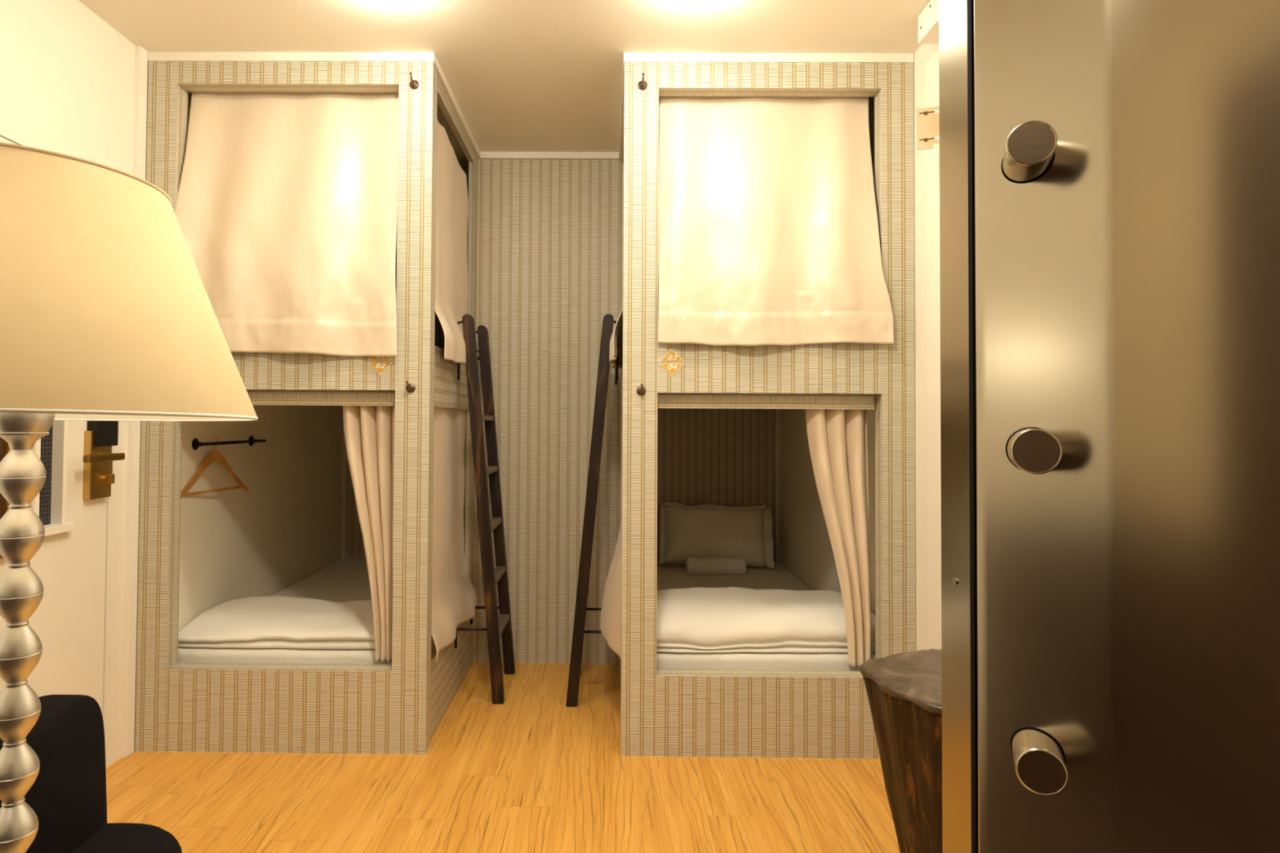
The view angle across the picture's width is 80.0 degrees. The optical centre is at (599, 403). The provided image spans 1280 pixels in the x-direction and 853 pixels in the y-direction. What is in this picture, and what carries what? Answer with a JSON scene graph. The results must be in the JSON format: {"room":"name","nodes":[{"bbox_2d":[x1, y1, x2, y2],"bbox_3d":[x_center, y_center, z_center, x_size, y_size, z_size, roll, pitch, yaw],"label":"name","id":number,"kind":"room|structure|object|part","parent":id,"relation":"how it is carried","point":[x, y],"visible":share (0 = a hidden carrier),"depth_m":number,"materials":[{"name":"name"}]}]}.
{"room":"dormitory","nodes":[
{"label":"dormitory","id":0,"kind":"room"},
{"bbox_2d":[0,0,148,767],"bbox_3d":[-1.679,-0.039,1.806,0.100,2.450,5.980,0,-1,0],"label":"wall","id":1,"kind":"structure","parent":0,"point":[67,76],"depth_m":2.40,"materials":[{"name":"beige paint"}]},
{"bbox_2d":[0,437,10,559],"bbox_3d":[-1.618,0.102,1.849,0.022,0.620,0.495,0,-1,0],"label":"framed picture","id":2,"kind":"object","parent":1,"relation":"attached to","point":[5,449],"visible":0.03,"depth_m":2.06},
{"bbox_3d":[-1.623,0.102,1.849,0.008,0.564,0.439,0,-1,0],"label":"picture panel","id":3,"kind":"part","parent":2,"relation":"part of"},
{"bbox_2d":[0,136,124,715],"bbox_3d":[-1.636,0.234,2.145,0.162,1.920,0.772,0,-1,0],"label":"door","id":4,"kind":"structure","parent":1,"relation":"in","point":[77,457],"depth_m":2.35,"materials":[{"name":"beige paint"}]},
{"bbox_3d":[-1.614,0.059,2.253,0.026,0.665,0.164,0,-1,0],"label":"glazing frame","id":5,"kind":"part","parent":4,"relation":"part of","materials":[{"name":"beige paint"}]},
{"bbox_3d":[-1.614,0.196,2.449,0.024,0.217,0.102,0,-1,0],"label":"lock plate","id":6,"kind":"part","parent":4,"relation":"part of","materials":[{"name":"gold metal"}]},
{"bbox_3d":[-1.579,0.170,2.404,0.052,0.024,0.177,0,-1,0],"label":"lever handle","id":7,"kind":"part","parent":4,"relation":"part of","materials":[{"name":"gold metal"}]},
{"bbox_2d":[121,45,147,757],"bbox_3d":[-1.613,-0.019,2.641,0.018,2.450,0.044,0,-1,0],"label":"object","id":8,"kind":"structure","parent":1,"relation":"attached to","point":[141,54],"depth_m":2.62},
{"bbox_2d":[147,51,435,62],"bbox_3d":[-1.090,-1.224,2.693,1.012,0.033,0.018,0,-1,0],"label":"trim","id":9,"kind":"structure","parent":1,"relation":"attached to","point":[152,55],"depth_m":2.68,"materials":[{"name":"white wood"}]},
{"bbox_2d":[106,662,900,852],"bbox_3d":[-0.278,1.234,1.765,2.917,0.080,5.980,0,-1,0],"label":"floor","id":10,"kind":"structure","parent":0,"point":[531,772],"depth_m":2.35,"materials":[{"name":"brown wood"}]},
{"bbox_2d":[0,694,182,852],"bbox_3d":[-0.864,0.845,1.183,0.342,0.665,0.456,0,-1,0],"label":"chair","id":11,"kind":"object","parent":10,"relation":"on","point":[68,797],"visible":0.78,"depth_m":1.30,"materials":[{"name":"black fabric"}]},
{"bbox_3d":[-0.948,0.707,1.187,0.142,0.400,0.444,0,-1,0],"label":"backrest","id":12,"kind":"part","parent":11,"relation":"part of","materials":[{"name":"black fabric"}]},
{"bbox_3d":[-0.870,0.819,1.184,0.330,0.146,0.456,0,-1,0],"label":"seat","id":13,"kind":"part","parent":11,"relation":"part of","materials":[{"name":"black fabric"}]},
{"bbox_2d":[0,142,257,852],"bbox_3d":[-0.651,0.459,0.845,0.499,1.424,0.499,0,-1,0],"label":"floor lamp","id":14,"kind":"object","parent":10,"relation":"on","point":[107,313],"visible":1,"depth_m":0.78,"materials":[{"name":"fabric"}]},
{"bbox_3d":[-0.652,0.580,0.843,0.046,1.065,0.046,0,-1,0],"label":"stem","id":15,"kind":"part","parent":14,"relation":"part of","materials":[{"name":"metal"}]},
{"bbox_3d":[-0.648,-0.116,0.858,0.481,0.269,0.481,0,-1,0],"label":"lamp shade","id":16,"kind":"part","parent":14,"relation":"part of","materials":[{"name":"beige fabric"}]},
{"bbox_2d":[134,61,478,754],"bbox_3d":[-1.091,0.023,3.648,1.009,2.417,2.083,0,-1,0],"label":"bunk bed","id":17,"kind":"object","parent":10,"relation":"on","point":[198,553],"visible":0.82,"depth_m":2.68,"materials":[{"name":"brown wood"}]},
{"bbox_2d":[191,435,266,450],"bbox_3d":[-1.569,0.166,3.251,0.036,0.047,0.568,0,-1,0],"label":"rail","id":18,"kind":"object","parent":17,"relation":"attached to","point":[196,443],"visible":1,"depth_m":3.15,"materials":[{"name":"black metal"}]},
{"bbox_2d":[180,437,248,498],"bbox_3d":[-1.560,0.259,3.083,0.013,0.240,0.444,0,-1,9],"label":"clothes hanger","id":19,"kind":"object","parent":18,"relation":"hanging from","point":[214,455],"visible":0.93,"depth_m":3.07,"materials":[{"name":"brown wood"}]},
{"bbox_2d":[175,92,398,356],"bbox_3d":[-1.123,-0.652,2.697,0.855,0.981,0.144,0,-1,0],"label":"curtain","id":20,"kind":"object","parent":17,"relation":"hanging from","point":[286,207],"visible":0.89,"depth_m":2.69,"materials":[{"name":"beige fabric"}]},
{"bbox_2d":[177,557,435,664],"bbox_3d":[-1.107,0.988,3.712,0.953,0.130,1.904,0,-1,0],"label":"mattress","id":21,"kind":"object","parent":17,"relation":"on","point":[346,580],"visible":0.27,"depth_m":2.79,"materials":[{"name":"white fabric"}]},
{"bbox_2d":[177,595,375,648],"bbox_3d":[-1.117,0.851,2.993,0.941,0.109,0.445,0,-1,0],"label":"duvet","id":22,"kind":"object","parent":21,"relation":"on","point":[270,621],"visible":0.77,"depth_m":2.85,"materials":[{"name":"white fabric"}]},
{"bbox_2d":[342,405,395,662],"bbox_3d":[-0.835,0.455,2.747,0.207,0.931,0.069,0,-1,0],"label":"curtain","id":23,"kind":"object","parent":17,"relation":"hanging from","point":[369,430],"visible":0.91,"depth_m":2.73,"materials":[{"name":"beige fabric"}]},
{"bbox_3d":[-0.660,-0.062,2.627,0.009,0.030,0.045,0,-1,0],"label":"hook arm","id":24,"kind":"part","parent":17,"relation":"part of","materials":[{"name":"brown metal"}]},
{"bbox_3d":[-0.654,-1.131,2.651,0.009,0.030,0.045,0,-1,0],"label":"hook arm","id":25,"kind":"part","parent":17,"relation":"part of","materials":[{"name":"brown metal"}]},
{"bbox_2d":[435,117,468,366],"bbox_3d":[-0.585,-0.630,3.128,0.088,0.955,0.762,0,-1,0],"label":"curtain","id":26,"kind":"object","parent":17,"relation":"hanging from","point":[451,189],"visible":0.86,"depth_m":3.07,"materials":[{"name":"beige fabric"}]},
{"bbox_2d":[431,407,476,663],"bbox_3d":[-0.597,0.474,3.126,0.081,0.932,0.821,0,-1,0],"label":"curtain","id":27,"kind":"object","parent":17,"relation":"hanging from","point":[454,596],"visible":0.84,"depth_m":3.13,"materials":[{"name":"beige fabric"}]},
{"bbox_2d":[434,55,480,158],"bbox_3d":[-0.588,-1.211,3.191,0.017,0.031,0.986,0,-1,0],"label":"trim","id":28,"kind":"structure","parent":17,"relation":"attached to","point":[442,79],"depth_m":3.09,"materials":[{"name":"white wood"}]},
{"bbox_3d":[-0.612,0.489,3.591,0.025,0.920,0.108,0,-1,0],"label":"post","id":29,"kind":"part","parent":17,"relation":"part of","materials":[{"name":"brown wood"}]},
{"bbox_3d":[-0.605,-0.663,3.617,0.025,0.939,0.108,0,-1,0],"label":"post","id":30,"kind":"part","parent":17,"relation":"part of","materials":[{"name":"brown wood"}]},
{"bbox_2d":[454,314,515,704],"bbox_3d":[-0.508,0.432,3.318,0.246,1.591,0.409,0,-1,0],"label":"ladder","id":31,"kind":"object","parent":10,"relation":"on","point":[496,627],"visible":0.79,"depth_m":3.13,"materials":[{"name":"brown wood"}]},
{"bbox_3d":[-0.476,0.436,3.500,0.184,1.591,0.044,0,-1,0],"label":"rail","id":32,"kind":"part","parent":31,"relation":"part of","materials":[{"name":"brown wood"}]},
{"bbox_2d":[565,314,622,706],"bbox_3d":[-0.007,0.434,3.298,0.246,1.591,0.421,0,-1,0],"label":"ladder","id":33,"kind":"object","parent":10,"relation":"on","point":[579,631],"visible":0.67,"depth_m":3.09,"materials":[{"name":"brown wood"}]},
{"bbox_3d":[-0.036,0.439,3.486,0.184,1.591,0.044,0,-1,0],"label":"rail","id":34,"kind":"part","parent":33,"relation":"part of","materials":[{"name":"brown wood"}]},
{"bbox_2d":[618,62,915,759],"bbox_3d":[0.595,0.033,3.634,1.013,2.417,2.083,0,-1,0],"label":"bunk bed","id":35,"kind":"object","parent":10,"relation":"on","point":[664,713],"visible":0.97,"depth_m":2.65,"materials":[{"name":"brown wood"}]},
{"bbox_2d":[600,513,622,659],"bbox_3d":[0.061,0.475,3.115,0.122,0.914,0.788,0,-1,0],"label":"curtain","id":36,"kind":"object","parent":35,"relation":"hanging from","point":[611,611],"visible":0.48,"depth_m":2.90,"materials":[{"name":"beige fabric"}]},
{"bbox_2d":[608,309,622,368],"bbox_3d":[0.084,-0.636,3.135,0.088,0.955,0.791,0,-1,0],"label":"curtain","id":37,"kind":"object","parent":35,"relation":"hanging from","point":[616,337],"visible":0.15,"depth_m":2.94,"materials":[{"name":"beige fabric"}]},
{"bbox_3d":[0.107,0.499,3.585,0.025,0.925,0.108,0,-1,0],"label":"post","id":38,"kind":"part","parent":35,"relation":"part of","materials":[{"name":"brown wood"}]},
{"bbox_3d":[0.114,-0.659,3.611,0.025,0.939,0.108,0,-1,0],"label":"post","id":39,"kind":"part","parent":35,"relation":"part of","materials":[{"name":"brown wood"}]},
{"bbox_3d":[0.150,-1.126,2.644,0.009,0.030,0.045,0,-1,0],"label":"hook arm","id":40,"kind":"part","parent":35,"relation":"part of","materials":[{"name":"brown metal"}]},
{"bbox_2d":[656,560,875,671],"bbox_3d":[0.602,0.998,3.697,0.957,0.130,1.904,0,-1,0],"label":"mattress","id":41,"kind":"object","parent":35,"relation":"on","point":[669,576],"visible":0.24,"depth_m":2.76,"materials":[{"name":"white fabric"}]},
{"bbox_2d":[685,557,746,574],"bbox_3d":[0.643,0.899,4.210,0.326,0.095,0.090,0,-1,-2],"label":"towel","id":42,"kind":"object","parent":41,"relation":"on","point":[694,566],"visible":1,"depth_m":4.17,"materials":[{"name":"fabric"}]},
{"bbox_2d":[659,502,774,568],"bbox_3d":[0.675,0.763,4.416,0.656,0.359,0.240,0,-1,3],"label":"pillow","id":43,"kind":"object","parent":41,"relation":"on","point":[702,531],"visible":0.98,"depth_m":4.36,"materials":[{"name":"fabric"}]},
{"bbox_2d":[656,586,875,653],"bbox_3d":[0.597,0.841,3.032,0.957,0.152,0.568,0,-1,0],"label":"duvet","id":44,"kind":"object","parent":41,"relation":"on","point":[729,620],"visible":0.8,"depth_m":2.79,"materials":[{"name":"white fabric"}]},
{"bbox_2d":[657,96,893,346],"bbox_3d":[0.608,-0.658,2.683,0.810,0.925,0.146,0,-1,0],"label":"curtain","id":45,"kind":"object","parent":35,"relation":"hanging from","point":[768,231],"visible":0.99,"depth_m":2.67,"materials":[{"name":"beige fabric"}]},
{"bbox_2d":[805,408,871,667],"bbox_3d":[0.858,0.469,2.732,0.227,0.934,0.068,0,-1,0],"label":"curtain","id":46,"kind":"object","parent":35,"relation":"hanging from","point":[837,441],"visible":0.98,"depth_m":2.72,"materials":[{"name":"beige fabric"}]},
{"bbox_2d":[858,648,942,852],"bbox_3d":[0.860,0.923,1.798,0.447,0.556,0.452,0,-1,0],"label":"side table","id":47,"kind":"object","parent":10,"relation":"on","point":[904,690],"visible":0.48,"depth_m":1.73,"materials":[{"name":"brown wood"}]},
{"bbox_2d":[79,0,930,151],"bbox_3d":[-0.263,-1.296,1.822,2.917,0.080,5.980,0,-1,0],"label":"ceiling","id":48,"kind":"structure","parent":0,"point":[522,75],"depth_m":2.56,"materials":[{"name":"paint"}]},
{"bbox_2d":[378,0,395,1],"bbox_3d":[-0.634,-1.218,2.234,0.148,0.059,0.148,0,-1,0],"label":"ceiling lamp","id":49,"kind":"object","parent":48,"relation":"attached to","point":[379,0],"visible":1,"depth_m":2.25,"materials":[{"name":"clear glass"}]},
{"bbox_2d":[690,0,708,2],"bbox_3d":[0.296,-1.212,2.226,0.148,0.059,0.148,0,-1,0],"label":"ceiling lamp","id":50,"kind":"object","parent":48,"relation":"attached to","point":[695,1],"visible":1,"depth_m":2.24,"materials":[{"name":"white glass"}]},
{"bbox_2d":[473,158,621,663],"bbox_3d":[-0.249,0.012,3.678,0.734,2.450,0.050,0,-1,0],"label":"wall","id":51,"kind":"structure","parent":0,"point":[548,259],"depth_m":3.66,"materials":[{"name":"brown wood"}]},
{"bbox_2d":[480,151,618,159],"bbox_3d":[-0.242,-1.197,3.674,0.668,0.032,0.014,0,-1,0],"label":"trim","id":52,"kind":"structure","parent":51,"relation":"attached to","point":[483,155],"depth_m":3.67,"materials":[{"name":"white wood"}]},
{"bbox_2d":[618,61,624,159],"bbox_3d":[0.097,-1.207,3.185,0.017,0.031,0.986,0,-1,0],"label":"trim","id":53,"kind":"structure","parent":51,"relation":"attached to","point":[621,130],"depth_m":3.22,"materials":[{"name":"white wood"}]},
{"bbox_2d":[345,217,775,560],"bbox_3d":[-0.246,0.036,4.733,2.717,2.450,0.100,0,-1,0],"label":"wall","id":54,"kind":"structure","parent":0,"point":[722,457],"depth_m":4.67,"materials":[{"name":"brown wood"}]},
{"bbox_2d":[913,44,938,651],"bbox_3d":[1.138,-0.023,1.782,0.100,2.450,5.980,0,-1,0],"label":"wall","id":55,"kind":"structure","parent":0,"point":[925,51],"depth_m":2.60,"materials":[{"name":"beige paint"}]},
{"bbox_2d":[623,52,914,63],"bbox_3d":[0.592,-1.215,2.679,1.016,0.033,0.018,0,-1,0],"label":"trim","id":56,"kind":"structure","parent":55,"relation":"attached to","point":[628,56],"depth_m":2.67,"materials":[{"name":"white wood"}]},
{"bbox_2d":[918,0,938,44],"bbox_3d":[1.054,-1.193,2.237,0.089,0.089,0.375,0,-1,0],"label":"bracket","id":57,"kind":"object","parent":55,"relation":"attached to","point":[928,19],"visible":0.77,"depth_m":2.36,"materials":[{"name":"beige metal"}]},
{"bbox_2d":[916,48,941,649],"bbox_3d":[1.025,0.026,1.984,0.129,2.360,1.085,0,-1,0],"label":"door","id":58,"kind":"structure","parent":55,"relation":"in","point":[927,117],"depth_m":2.47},
{"bbox_3d":[1.003,-0.845,2.315,0.072,0.112,0.003,0,-1,20],"label":"hinge plate","id":59,"kind":"part","parent":58,"relation":"part of","materials":[{"name":"white metal"}]},
{"bbox_3d":[1.084,0.026,1.983,0.010,2.360,1.085,0,-1,0],"label":"casing","id":60,"kind":"part","parent":58,"relation":"part of","materials":[{"name":"white wood"}]},
{"bbox_3d":[-0.279,1.146,-0.259,2.687,0.004,1.670,0,-1,0],"label":"floor","id":61,"kind":"structure","parent":0,"visible":0},
{"bbox_2d":[938,0,1279,852],"bbox_3d":[0.532,0.108,0.546,0.563,2.115,0.115,-1,-2,38],"label":"door","id":62,"kind":"structure","parent":61,"relation":"on","point":[1109,170],"depth_m":0.61,"materials":[{"name":"grey metal"}]}
]}

